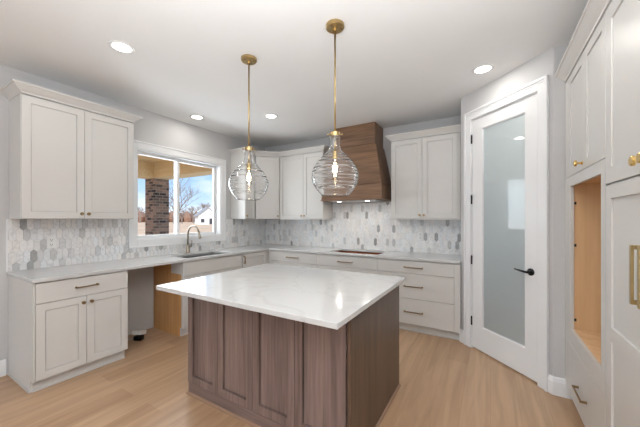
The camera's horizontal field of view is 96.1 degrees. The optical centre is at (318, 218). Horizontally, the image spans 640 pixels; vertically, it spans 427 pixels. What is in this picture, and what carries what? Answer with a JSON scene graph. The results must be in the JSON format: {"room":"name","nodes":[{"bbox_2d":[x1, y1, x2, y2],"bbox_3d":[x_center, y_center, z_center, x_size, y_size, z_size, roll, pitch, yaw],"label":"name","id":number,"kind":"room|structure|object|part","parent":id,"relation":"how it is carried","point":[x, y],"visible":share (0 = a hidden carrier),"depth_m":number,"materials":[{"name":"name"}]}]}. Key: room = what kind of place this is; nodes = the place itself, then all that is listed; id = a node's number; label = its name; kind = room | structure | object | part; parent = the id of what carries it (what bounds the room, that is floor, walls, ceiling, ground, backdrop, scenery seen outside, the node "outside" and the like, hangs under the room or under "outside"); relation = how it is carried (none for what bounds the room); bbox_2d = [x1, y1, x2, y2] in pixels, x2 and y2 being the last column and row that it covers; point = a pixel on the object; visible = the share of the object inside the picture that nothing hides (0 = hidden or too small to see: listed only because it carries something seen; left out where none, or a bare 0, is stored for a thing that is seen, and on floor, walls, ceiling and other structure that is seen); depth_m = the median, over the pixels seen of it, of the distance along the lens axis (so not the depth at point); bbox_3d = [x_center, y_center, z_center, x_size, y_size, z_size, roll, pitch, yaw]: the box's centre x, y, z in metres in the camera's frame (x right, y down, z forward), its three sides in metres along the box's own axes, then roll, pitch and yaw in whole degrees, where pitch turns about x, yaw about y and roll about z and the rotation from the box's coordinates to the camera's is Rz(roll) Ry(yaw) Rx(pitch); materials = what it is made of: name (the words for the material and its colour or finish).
{"room":"kitchen","nodes":[
{"label":"kitchen","id":0,"kind":"room"},
{"bbox_2d":[0,64,264,373],"bbox_3d":[-3.454,0.012,1.599,0.160,2.748,9.211,0,0,31],"label":"wall","id":1,"kind":"structure","parent":0,"point":[153,128],"depth_m":3.51,"materials":[{"name":"paint"}]},
{"bbox_2d":[0,359,5,376],"bbox_3d":[-4.254,1.316,0.085,0.016,0.140,5.752,0,0,31],"label":"baseboard","id":2,"kind":"structure","parent":1,"relation":"attached to","point":[2,362],"depth_m":2.54,"materials":[{"name":"paint"}]},
{"bbox_2d":[0,79,142,218],"bbox_3d":[-2.380,-0.567,2.859,0.392,1.133,1.017,0,0,31],"label":"upper cabinet","id":3,"kind":"object","parent":1,"relation":"attached to","point":[66,162],"visible":1,"depth_m":2.67,"materials":[{"name":"paint"}]},
{"bbox_3d":[-2.390,-0.525,2.604,0.020,1.042,0.435,0,0,31],"label":"door","id":4,"kind":"part","parent":3,"relation":"part of","materials":[{"name":"paint"}]},
{"bbox_3d":[-2.380,-1.096,2.859,0.392,0.074,1.017,0,0,31],"label":"crown moulding","id":5,"kind":"part","parent":3,"relation":"part of","materials":[{"name":"paint"}]},
{"bbox_3d":[-2.163,-0.525,2.984,0.020,1.042,0.445,0,0,31],"label":"door","id":6,"kind":"part","parent":3,"relation":"part of","materials":[{"name":"paint"}]},
{"bbox_2d":[5,219,264,271],"bbox_3d":[-1.907,0.236,4.030,0.011,0.472,3.430,0,0,31],"label":"tile backsplash","id":7,"kind":"structure","parent":1,"relation":"attached to","point":[78,241],"depth_m":3.04,"materials":[{"name":"tile"}]},
{"bbox_2d":[47,236,55,247],"bbox_3d":[-2.620,0.228,2.818,0.008,0.116,0.072,0,0,31],"label":"wall outlet","id":8,"kind":"object","parent":7,"relation":"attached to","point":[51,240],"visible":1,"depth_m":2.82,"materials":[{"name":"white plastic"}]},
{"bbox_2d":[128,140,225,248],"bbox_3d":[-1.953,-0.301,4.084,0.176,1.305,1.462,0,0,31],"label":"window","id":9,"kind":"structure","parent":1,"relation":"in","point":[218,166],"depth_m":4.05,"materials":[{"name":"paint"}]},
{"bbox_3d":[-2.133,-0.301,3.813,0.032,1.087,0.593,0,0,31],"label":"sash","id":10,"kind":"part","parent":9,"relation":"part of","materials":[{"name":"paint"}]},
{"bbox_3d":[-1.856,-0.301,4.348,0.032,1.087,0.691,0,0,31],"label":"sash","id":11,"kind":"part","parent":9,"relation":"part of","materials":[{"name":"paint"}]},
{"bbox_2d":[228,147,256,218],"bbox_3d":[-1.249,-0.567,4.757,0.392,1.133,0.320,0,0,31],"label":"upper cabinet","id":12,"kind":"object","parent":1,"relation":"attached to","point":[240,209],"visible":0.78,"depth_m":4.70,"materials":[{"name":"paint"}]},
{"bbox_3d":[-1.249,-1.096,4.757,0.392,0.074,0.320,0,0,31],"label":"crown moulding","id":13,"kind":"part","parent":12,"relation":"part of","materials":[{"name":"paint"}]},
{"bbox_3d":[-1.137,-0.525,4.706,0.020,1.042,0.211,0,0,31],"label":"door","id":14,"kind":"part","parent":12,"relation":"part of","materials":[{"name":"paint"}]},
{"bbox_2d":[0,327,584,426],"bbox_3d":[-1.336,1.446,0.313,5.116,0.120,9.491,0,0,31],"label":"floor","id":15,"kind":"structure","parent":0,"point":[445,382],"depth_m":2.25,"materials":[{"name":"brown wood"}]},
{"bbox_2d":[7,270,127,392],"bbox_3d":[-2.318,0.945,2.693,0.662,0.882,0.695,0,0,31],"label":"base cabinet","id":16,"kind":"object","parent":15,"relation":"on","point":[61,330],"visible":0.98,"depth_m":2.47,"materials":[{"name":"paint"}]},
{"bbox_3d":[-2.503,0.945,2.415,0.628,0.882,0.012,0,0,31],"label":"panel","id":17,"kind":"part","parent":16,"relation":"part of","materials":[{"name":"paint"}]},
{"bbox_3d":[-2.152,0.980,2.411,0.020,0.602,0.332,0,0,31],"label":"door","id":18,"kind":"part","parent":16,"relation":"part of","materials":[{"name":"paint"}]},
{"bbox_3d":[-2.066,0.594,2.556,0.020,0.160,0.670,0,0,31],"label":"drawer","id":19,"kind":"part","parent":16,"relation":"part of","materials":[{"name":"paint"}]},
{"bbox_3d":[-2.042,0.591,2.542,0.033,0.016,0.170,0,0,31],"label":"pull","id":20,"kind":"part","parent":16,"relation":"part of","materials":[{"name":"gold metal"}]},
{"bbox_3d":[-1.980,0.980,2.700,0.020,0.602,0.334,0,0,31],"label":"door","id":21,"kind":"part","parent":16,"relation":"part of","materials":[{"name":"paint"}]},
{"bbox_2d":[7,244,460,282],"bbox_3d":[-0.439,0.487,3.164,3.417,0.030,3.432,0,0,31],"label":"countertop","id":22,"kind":"structure","parent":16,"relation":"on","point":[38,275],"depth_m":3.43,"materials":[{"name":"white stone"}]},
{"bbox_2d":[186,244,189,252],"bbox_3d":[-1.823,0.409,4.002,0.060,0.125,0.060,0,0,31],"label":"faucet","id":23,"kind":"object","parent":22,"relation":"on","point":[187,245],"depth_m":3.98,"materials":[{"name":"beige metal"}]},
{"bbox_2d":[186,225,200,252],"bbox_3d":[-1.720,0.279,3.962,0.278,0.387,0.096,0,0,31],"label":"kitchen faucet","id":24,"kind":"object","parent":22,"relation":"on","point":[190,227],"visible":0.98,"depth_m":3.98,"materials":[{"name":"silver metal"}]},
{"bbox_2d":[180,253,222,257],"bbox_3d":[-1.580,0.615,3.874,0.418,0.222,0.728,0,0,31],"label":"sink","id":25,"kind":"object","parent":22,"relation":"in","point":[207,254],"visible":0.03,"depth_m":4.08,"materials":[{"name":"silver metal"}]},
{"bbox_2d":[128,330,146,340],"bbox_3d":[-2.149,1.325,3.305,0.270,0.121,0.124,0,0,2],"label":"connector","id":26,"kind":"object","parent":15,"relation":"on","point":[138,336],"visible":0.91,"depth_m":3.27,"materials":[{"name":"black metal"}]},
{"bbox_2d":[154,253,241,335],"bbox_3d":[-1.601,0.945,3.900,0.660,0.882,0.924,0,0,31],"label":"base cabinet","id":27,"kind":"object","parent":15,"relation":"on","point":[170,309],"visible":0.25,"depth_m":3.53,"materials":[{"name":"paint"}]},
{"bbox_3d":[-1.470,0.980,3.556,0.020,0.602,0.466,0,0,31],"label":"door","id":28,"kind":"part","parent":27,"relation":"part of","materials":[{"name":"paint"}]},
{"bbox_3d":[-1.353,0.594,3.752,0.020,0.160,0.922,0,0,31],"label":"drawer","id":29,"kind":"part","parent":27,"relation":"part of","materials":[{"name":"paint"}]},
{"bbox_3d":[-1.233,0.980,3.953,0.020,0.602,0.454,0,0,31],"label":"door","id":30,"kind":"part","parent":27,"relation":"part of","materials":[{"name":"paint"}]},
{"bbox_2d":[241,250,269,267],"bbox_3d":[-1.053,0.945,4.816,0.662,0.882,1.210,0,0,31],"label":"base cabinet","id":31,"kind":"object","parent":15,"relation":"on","point":[261,257],"visible":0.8,"depth_m":4.39,"materials":[{"name":"paint"}]},
{"bbox_2d":[269,250,316,267],"bbox_3d":[-0.269,0.945,4.671,0.897,0.882,0.662,0,0,31],"label":"base cabinet","id":32,"kind":"object","parent":15,"relation":"on","point":[300,259],"visible":0.3,"depth_m":4.40,"materials":[{"name":"paint"}]},
{"bbox_3d":[-0.399,0.818,4.414,0.854,0.300,0.020,0,0,31],"label":"drawer","id":33,"kind":"part","parent":32,"relation":"part of","materials":[{"name":"paint"}]},
{"bbox_2d":[186,285,400,426],"bbox_3d":[-0.188,0.951,2.336,1.437,0.870,0.980,0,0,31],"label":"kitchen island","id":34,"kind":"object","parent":15,"relation":"on","point":[257,369],"visible":0.75,"depth_m":1.88,"materials":[{"name":"brown wood"}]},
{"bbox_3d":[-0.886,0.904,2.204,0.342,0.768,0.024,0,0,31],"label":"door panel","id":35,"kind":"part","parent":34,"relation":"part of","materials":[{"name":"brown wood"}]},
{"bbox_3d":[-0.589,0.904,2.027,0.342,0.768,0.024,0,0,31],"label":"door panel","id":36,"kind":"part","parent":34,"relation":"part of","materials":[{"name":"brown wood"}]},
{"bbox_3d":[-0.292,0.904,1.850,0.342,0.768,0.024,0,0,31],"label":"door panel","id":37,"kind":"part","parent":34,"relation":"part of","materials":[{"name":"brown wood"}]},
{"bbox_2d":[156,263,404,329],"bbox_3d":[-0.236,0.501,2.247,1.484,0.030,1.236,0,0,31],"label":"island countertop","id":38,"kind":"structure","parent":34,"relation":"on","point":[327,298],"depth_m":1.98,"materials":[{"name":"white stone"}]},
{"bbox_3d":[-0.188,1.377,2.336,1.437,0.019,0.980,0,0,31],"label":"shoe moulding","id":39,"kind":"part","parent":34,"relation":"part of","materials":[{"name":"brown wood"}]},
{"bbox_3d":[0.004,0.904,1.673,0.342,0.768,0.024,0,0,31],"label":"door panel","id":40,"kind":"part","parent":34,"relation":"part of","materials":[{"name":"brown wood"}]},
{"bbox_3d":[0.412,0.951,1.986,0.022,0.870,0.966,0,0,31],"label":"panel","id":41,"kind":"part","parent":34,"relation":"part of","materials":[{"name":"brown wood"}]},
{"bbox_2d":[317,251,381,273],"bbox_3d":[0.512,0.945,4.205,0.920,0.882,0.662,0,0,31],"label":"base cabinet","id":42,"kind":"object","parent":15,"relation":"on","point":[369,265],"visible":0.31,"depth_m":3.94,"materials":[{"name":"paint"}]},
{"bbox_3d":[0.365,0.818,3.959,0.917,0.300,0.020,0,0,31],"label":"drawer","id":43,"kind":"part","parent":42,"relation":"part of","materials":[{"name":"paint"}]},
{"bbox_3d":[0.365,0.589,3.959,0.917,0.150,0.020,0,0,31],"label":"drawer","id":44,"kind":"part","parent":42,"relation":"part of","materials":[{"name":"paint"}]},
{"bbox_2d":[378,258,460,339],"bbox_3d":[1.322,0.945,3.723,0.964,0.882,0.662,0,0,31],"label":"base cabinet","id":45,"kind":"object","parent":15,"relation":"on","point":[430,292],"visible":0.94,"depth_m":3.40,"materials":[{"name":"paint"}]},
{"bbox_3d":[1.148,0.818,3.492,0.898,0.300,0.020,0,0,31],"label":"drawer","id":46,"kind":"part","parent":45,"relation":"part of","materials":[{"name":"paint"}]},
{"bbox_3d":[1.148,0.589,3.492,0.898,0.150,0.020,0,0,31],"label":"drawer","id":47,"kind":"part","parent":45,"relation":"part of","materials":[{"name":"paint"}]},
{"bbox_3d":[1.148,1.127,3.492,0.898,0.309,0.020,0,0,31],"label":"drawer","id":48,"kind":"part","parent":45,"relation":"part of","materials":[{"name":"paint"}]},
{"bbox_2d":[555,0,610,426],"bbox_3d":[1.924,0.127,1.704,0.689,2.519,0.913,0,0,31],"label":"tall cabinet","id":49,"kind":"object","parent":15,"relation":"on","point":[582,67],"visible":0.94,"depth_m":1.94,"materials":[{"name":"paint"}]},
{"bbox_3d":[1.765,-0.679,1.967,0.020,0.734,0.413,0,0,31],"label":"door","id":50,"kind":"part","parent":49,"relation":"part of","materials":[{"name":"paint"}]},
{"bbox_3d":[1.646,-0.354,1.828,0.042,0.039,0.039,0,0,31],"label":"knob","id":51,"kind":"part","parent":49,"relation":"part of","materials":[{"name":"gold metal"}]},
{"bbox_3d":[1.650,1.111,1.826,0.033,0.016,0.206,0,0,31],"label":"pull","id":52,"kind":"part","parent":49,"relation":"part of","materials":[{"name":"gold metal"}]},
{"bbox_3d":[1.663,-1.096,1.859,0.082,0.074,0.913,0,0,31],"label":"crown moulding","id":53,"kind":"part","parent":49,"relation":"part of","materials":[{"name":"paint"}]},
{"bbox_3d":[1.669,1.095,1.805,0.020,0.373,0.820,0,0,31],"label":"drawer","id":54,"kind":"part","parent":49,"relation":"part of","materials":[{"name":"paint"}]},
{"bbox_3d":[1.691,0.298,1.843,0.020,1.212,0.908,0,0,31],"label":"frame","id":55,"kind":"part","parent":49,"relation":"part of","materials":[{"name":"paint"}]},
{"bbox_3d":[1.558,-0.679,1.620,0.020,0.734,0.390,0,0,31],"label":"door","id":56,"kind":"part","parent":49,"relation":"part of","materials":[{"name":"paint"}]},
{"bbox_2d":[589,0,639,426],"bbox_3d":[1.433,0.127,0.877,0.692,2.519,1.011,0,0,31],"label":"tall cabinet","id":57,"kind":"object","parent":15,"relation":"on","point":[622,16],"visible":1,"depth_m":1.28,"materials":[{"name":"paint"}]},
{"bbox_3d":[1.433,-1.096,0.877,0.692,0.074,1.011,0,0,31],"label":"crown moulding","id":58,"kind":"part","parent":57,"relation":"part of","materials":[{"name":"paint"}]},
{"bbox_3d":[1.336,0.557,1.247,0.020,1.447,0.470,0,0,31],"label":"door","id":59,"kind":"part","parent":57,"relation":"part of","materials":[{"name":"paint"}]},
{"bbox_3d":[1.336,-0.611,1.247,0.020,0.870,0.470,0,0,31],"label":"door","id":60,"kind":"part","parent":57,"relation":"part of","materials":[{"name":"paint"}]},
{"bbox_3d":[1.205,-0.221,1.088,0.042,0.039,0.039,0,0,31],"label":"knob","id":61,"kind":"part","parent":57,"relation":"part of","materials":[{"name":"gold metal"}]},
{"bbox_3d":[1.206,0.212,1.088,0.041,0.233,0.024,0,0,31],"label":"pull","id":62,"kind":"part","parent":57,"relation":"part of","materials":[{"name":"gold metal"}]},
{"bbox_3d":[1.171,-0.221,1.031,0.042,0.039,0.039,0,0,31],"label":"knob","id":63,"kind":"part","parent":57,"relation":"part of","materials":[{"name":"gold metal"}]},
{"bbox_3d":[1.171,0.212,1.031,0.041,0.233,0.024,0,0,31],"label":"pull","id":64,"kind":"part","parent":57,"relation":"part of","materials":[{"name":"gold metal"}]},
{"bbox_2d":[0,0,587,147],"bbox_3d":[-1.336,-1.422,0.313,5.116,0.120,9.491,0,0,31],"label":"ceiling","id":65,"kind":"structure","parent":0,"point":[399,62],"depth_m":2.35,"materials":[{"name":"paint"}]},
{"bbox_2d":[108,40,135,53],"bbox_3d":[-1.560,-1.358,2.278,0.184,0.008,0.184,0,0,31],"label":"recessed light","id":66,"kind":"object","parent":65,"relation":"in","point":[117,45],"visible":1,"depth_m":2.27,"materials":[{"name":"white plastic"}]},
{"bbox_2d":[189,115,203,119],"bbox_3d":[-1.629,-1.358,3.842,0.184,0.008,0.184,0,0,31],"label":"recessed light","id":67,"kind":"object","parent":65,"relation":"in","point":[197,117],"visible":1,"depth_m":3.84,"materials":[{"name":"white plastic"}]},
{"bbox_2d":[228,54,268,199],"bbox_3d":[-0.595,-0.763,2.444,0.331,1.196,0.331,0,0,28],"label":"pendant light","id":68,"kind":"object","parent":65,"relation":"hanging from","point":[247,181],"visible":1,"depth_m":2.35,"materials":[{"name":"clear glass"}]},
{"bbox_3d":[-0.595,-0.372,2.444,0.332,0.415,0.332,0,0,31],"label":"globe","id":69,"kind":"part","parent":68,"relation":"part of","materials":[{"name":"clear glass"}]},
{"bbox_3d":[-0.595,-0.968,2.444,0.013,0.698,0.013,0,0,31],"label":"rod","id":70,"kind":"part","parent":68,"relation":"part of","materials":[{"name":"gold metal"}]},
{"bbox_2d":[264,113,277,118],"bbox_3d":[-0.634,-1.358,3.805,0.184,0.008,0.184,0,0,31],"label":"recessed light","id":71,"kind":"object","parent":65,"relation":"in","point":[269,115],"visible":1,"depth_m":3.80,"materials":[{"name":"white plastic"}]},
{"bbox_2d":[311,19,358,196],"bbox_3d":[0.113,-0.763,2.022,0.331,1.196,0.331,0,0,28],"label":"pendant light","id":72,"kind":"object","parent":65,"relation":"hanging from","point":[334,174],"visible":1,"depth_m":1.93,"materials":[{"name":"clear glass"}]},
{"bbox_3d":[0.113,-0.968,2.022,0.013,0.698,0.013,0,0,31],"label":"rod","id":73,"kind":"part","parent":72,"relation":"part of","materials":[{"name":"gold metal"}]},
{"bbox_3d":[0.113,-0.372,2.022,0.332,0.415,0.332,0,0,31],"label":"globe","id":74,"kind":"part","parent":72,"relation":"part of","materials":[{"name":"clear glass"}]},
{"bbox_2d":[472,64,494,74],"bbox_3d":[1.489,-1.358,2.613,0.184,0.008,0.184,0,0,31],"label":"recessed light","id":75,"kind":"object","parent":65,"relation":"in","point":[484,68],"visible":1,"depth_m":2.61,"materials":[{"name":"white plastic"}]},
{"bbox_2d":[265,116,460,219],"bbox_3d":[1.062,0.012,4.339,5.116,2.748,0.120,0,0,31],"label":"wall","id":76,"kind":"structure","parent":0,"point":[456,120],"depth_m":4.28,"materials":[{"name":"paint"}]},
{"bbox_2d":[255,151,279,218],"bbox_3d":[-0.917,-0.567,5.074,0.632,1.133,0.632,0,0,31],"label":"upper cabinet","id":77,"kind":"object","parent":76,"relation":"attached to","point":[268,207],"visible":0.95,"depth_m":4.88,"materials":[{"name":"paint"}]},
{"bbox_3d":[-0.860,-1.096,4.847,0.411,0.074,0.082,0,0,-14],"label":"crown moulding","id":78,"kind":"part","parent":77,"relation":"part of","materials":[{"name":"paint"}]},
{"bbox_2d":[278,145,332,219],"bbox_3d":[-0.214,-0.561,4.796,0.930,1.143,0.390,0,0,31],"label":"upper cabinet","id":79,"kind":"object","parent":76,"relation":"attached to","point":[300,199],"visible":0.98,"depth_m":4.69,"materials":[{"name":"paint"}]},
{"bbox_3d":[-0.456,-0.525,4.800,0.479,1.042,0.020,0,0,31],"label":"door","id":80,"kind":"part","parent":79,"relation":"part of","materials":[{"name":"paint"}]},
{"bbox_3d":[-0.214,-1.096,4.796,0.930,0.074,0.390,0,0,31],"label":"crown moulding","id":81,"kind":"part","parent":79,"relation":"part of","materials":[{"name":"paint"}]},
{"bbox_3d":[-0.223,0.005,4.836,0.858,0.010,0.319,0,0,31],"label":"light rail","id":82,"kind":"part","parent":79,"relation":"part of","materials":[{"name":"paint"}]},
{"bbox_3d":[-0.091,-0.525,4.582,0.365,1.042,0.020,0,0,31],"label":"door","id":83,"kind":"part","parent":79,"relation":"part of","materials":[{"name":"paint"}]},
{"bbox_2d":[321,122,390,202],"bbox_3d":[0.562,-0.805,4.265,0.948,1.111,0.517,0,0,31],"label":"range hood","id":84,"kind":"object","parent":76,"relation":"attached to","point":[362,143],"visible":0.8,"depth_m":4.05,"materials":[{"name":"brown wood"}]},
{"bbox_2d":[265,202,460,254],"bbox_3d":[0.442,0.110,4.633,3.410,0.724,0.008,0,0,31],"label":"tile backsplash","id":85,"kind":"structure","parent":76,"relation":"attached to","point":[370,226],"depth_m":4.45,"materials":[{"name":"tile"}]},
{"bbox_2d":[418,232,422,239],"bbox_3d":[1.423,0.241,4.039,0.072,0.116,0.008,0,0,31],"label":"wall outlet","id":86,"kind":"object","parent":85,"relation":"attached to","point":[420,234],"visible":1,"depth_m":4.04,"materials":[{"name":"white plastic"}]},
{"bbox_2d":[385,124,460,219],"bbox_3d":[1.400,-0.561,3.835,0.940,1.143,0.390,0,0,31],"label":"upper cabinet","id":87,"kind":"object","parent":76,"relation":"attached to","point":[425,170],"visible":1,"depth_m":3.69,"materials":[{"name":"paint"}]},
{"bbox_3d":[1.164,-0.525,3.834,0.402,1.042,0.020,0,0,31],"label":"door","id":88,"kind":"part","parent":87,"relation":"part of","materials":[{"name":"paint"}]},
{"bbox_3d":[1.400,-1.096,3.835,0.940,0.074,0.390,0,0,31],"label":"crown moulding","id":89,"kind":"part","parent":87,"relation":"part of","materials":[{"name":"paint"}]},
{"bbox_3d":[1.433,0.005,3.849,0.854,0.010,0.319,0,0,31],"label":"light rail","id":90,"kind":"part","parent":87,"relation":"part of","materials":[{"name":"paint"}]},
{"bbox_3d":[1.519,-0.525,3.623,0.418,1.042,0.020,0,0,31],"label":"door","id":91,"kind":"part","parent":87,"relation":"part of","materials":[{"name":"paint"}]},
{"bbox_2d":[461,43,568,378],"bbox_3d":[1.990,0.012,2.783,0.547,2.748,1.925,0,0,-17],"label":"wall","id":92,"kind":"structure","parent":0,"point":[548,62],"depth_m":2.29,"materials":[{"name":"paint"}]},
{"bbox_2d":[459,329,463,343],"bbox_3d":[1.611,1.316,3.227,0.022,0.140,0.095,0,0,-14],"label":"baseboard","id":93,"kind":"structure","parent":92,"relation":"attached to","point":[461,335],"depth_m":3.23,"materials":[{"name":"paint"}]},
{"bbox_2d":[464,75,548,391],"bbox_3d":[1.761,0.115,2.754,0.151,2.542,0.908,0,0,-14],"label":"door","id":94,"kind":"structure","parent":92,"relation":"in","point":[506,138],"depth_m":2.68,"materials":[{"name":"paint"}]},
{"bbox_3d":[1.759,0.096,2.748,0.006,2.060,0.468,0,0,-14],"label":"frosted glass","id":95,"kind":"part","parent":94,"relation":"part of","materials":[{"name":"white glass"}]},
{"bbox_3d":[1.792,0.454,2.456,0.045,0.062,0.062,0,0,-14],"label":"handle","id":96,"kind":"part","parent":94,"relation":"part of","materials":[{"name":"black metal"}]},
{"bbox_2d":[548,374,572,399],"bbox_3d":[1.910,1.316,2.252,0.194,0.140,0.043,0,0,31],"label":"baseboard","id":97,"kind":"structure","parent":92,"relation":"attached to","point":[556,385],"depth_m":2.25,"materials":[{"name":"paint"}]},
{"label":"outside","id":98,"kind":"structure","parent":0,"visible":0},
{"bbox_2d":[138,222,211,234],"bbox_3d":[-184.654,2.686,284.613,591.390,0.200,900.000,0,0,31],"label":"ground","id":99,"kind":"structure","parent":98,"point":[183,227],"depth_m":77.96,"materials":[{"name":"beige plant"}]},
{"bbox_2d":[138,207,144,222],"bbox_3d":[-117.593,-3.427,190.330,9.448,12.086,12.081,0,0,31],"label":"bare tree","id":100,"kind":"object","parent":99,"relation":"on","point":[139,207],"visible":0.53,"depth_m":189.88,"materials":[{"name":"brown plant"}]},
{"bbox_2d":[138,210,197,221],"bbox_3d":[-128.710,-2.152,252.756,127.957,9.477,81.567,0,0,31],"label":"trees","id":101,"kind":"object","parent":99,"relation":"on","point":[188,217],"visible":0.14,"depth_m":234.62,"materials":[{"name":"brown plant"}]},
{"bbox_2d":[179,207,186,222],"bbox_3d":[-79.222,-2.139,164.994,7.320,9.516,9.031,0,0,31],"label":"bare tree","id":102,"kind":"object","parent":99,"relation":"on","point":[182,216],"visible":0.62,"depth_m":164.91,"materials":[{"name":"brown plant"}]},
{"bbox_2d":[169,178,201,224],"bbox_3d":[-12.044,-0.807,24.971,3.949,6.787,4.858,0,0,-32],"label":"bare tree","id":103,"kind":"object","parent":99,"relation":"on","point":[180,190],"visible":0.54,"depth_m":25.66,"materials":[{"name":"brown plant"}]},
{"bbox_2d":[187,206,201,222],"bbox_3d":[-82.886,-3.370,190.641,7.941,12.009,10.657,0,0,31],"label":"bare tree","id":104,"kind":"object","parent":99,"relation":"on","point":[192,210],"visible":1,"depth_m":189.72,"materials":[{"name":"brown plant"}]},
{"bbox_2d":[193,207,211,224],"bbox_3d":[-53.001,-1.389,135.000,9.800,7.950,10.800,0,0,-31],"label":"house","id":105,"kind":"structure","parent":99,"relation":"on","point":[204,216],"depth_m":130.40,"materials":[{"name":"white"}]},
{"bbox_2d":[197,203,210,208],"bbox_3d":[-79.123,-4.569,199.607,11.569,14.381,11.284,0,0,31],"label":"bare tree","id":106,"kind":"object","parent":99,"relation":"on","point":[204,205],"visible":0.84,"depth_m":198.47,"materials":[{"name":"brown plant"}]},
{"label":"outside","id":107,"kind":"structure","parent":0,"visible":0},
{"bbox_3d":[-4.794,1.636,4.136,4.729,0.200,8.200,0,0,31],"label":"floor","id":108,"kind":"structure","parent":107,"visible":0},
{"bbox_2d":[145,178,168,234],"bbox_3d":[-4.487,0.222,7.982,0.420,2.627,0.419,0,0,31],"label":"pillar","id":109,"kind":"structure","parent":108,"relation":"on","point":[156,190],"depth_m":7.83,"materials":[{"name":"brick"}]},
{"bbox_2d":[138,160,211,179],"bbox_3d":[-3.820,-1.304,5.337,4.274,0.419,4.260,0,0,31],"label":"beam","id":110,"kind":"structure","parent":109,"relation":"on","point":[162,169],"depth_m":7.41,"materials":[{"name":"beige wood"}]},
{"bbox_2d":[138,155,164,161],"bbox_3d":[-3.898,-1.564,5.640,4.729,0.100,4.700,0,0,31],"label":"ceiling","id":111,"kind":"structure","parent":110,"relation":"on","point":[140,157],"depth_m":7.33,"materials":[{"name":"beige wood"}]}
]}

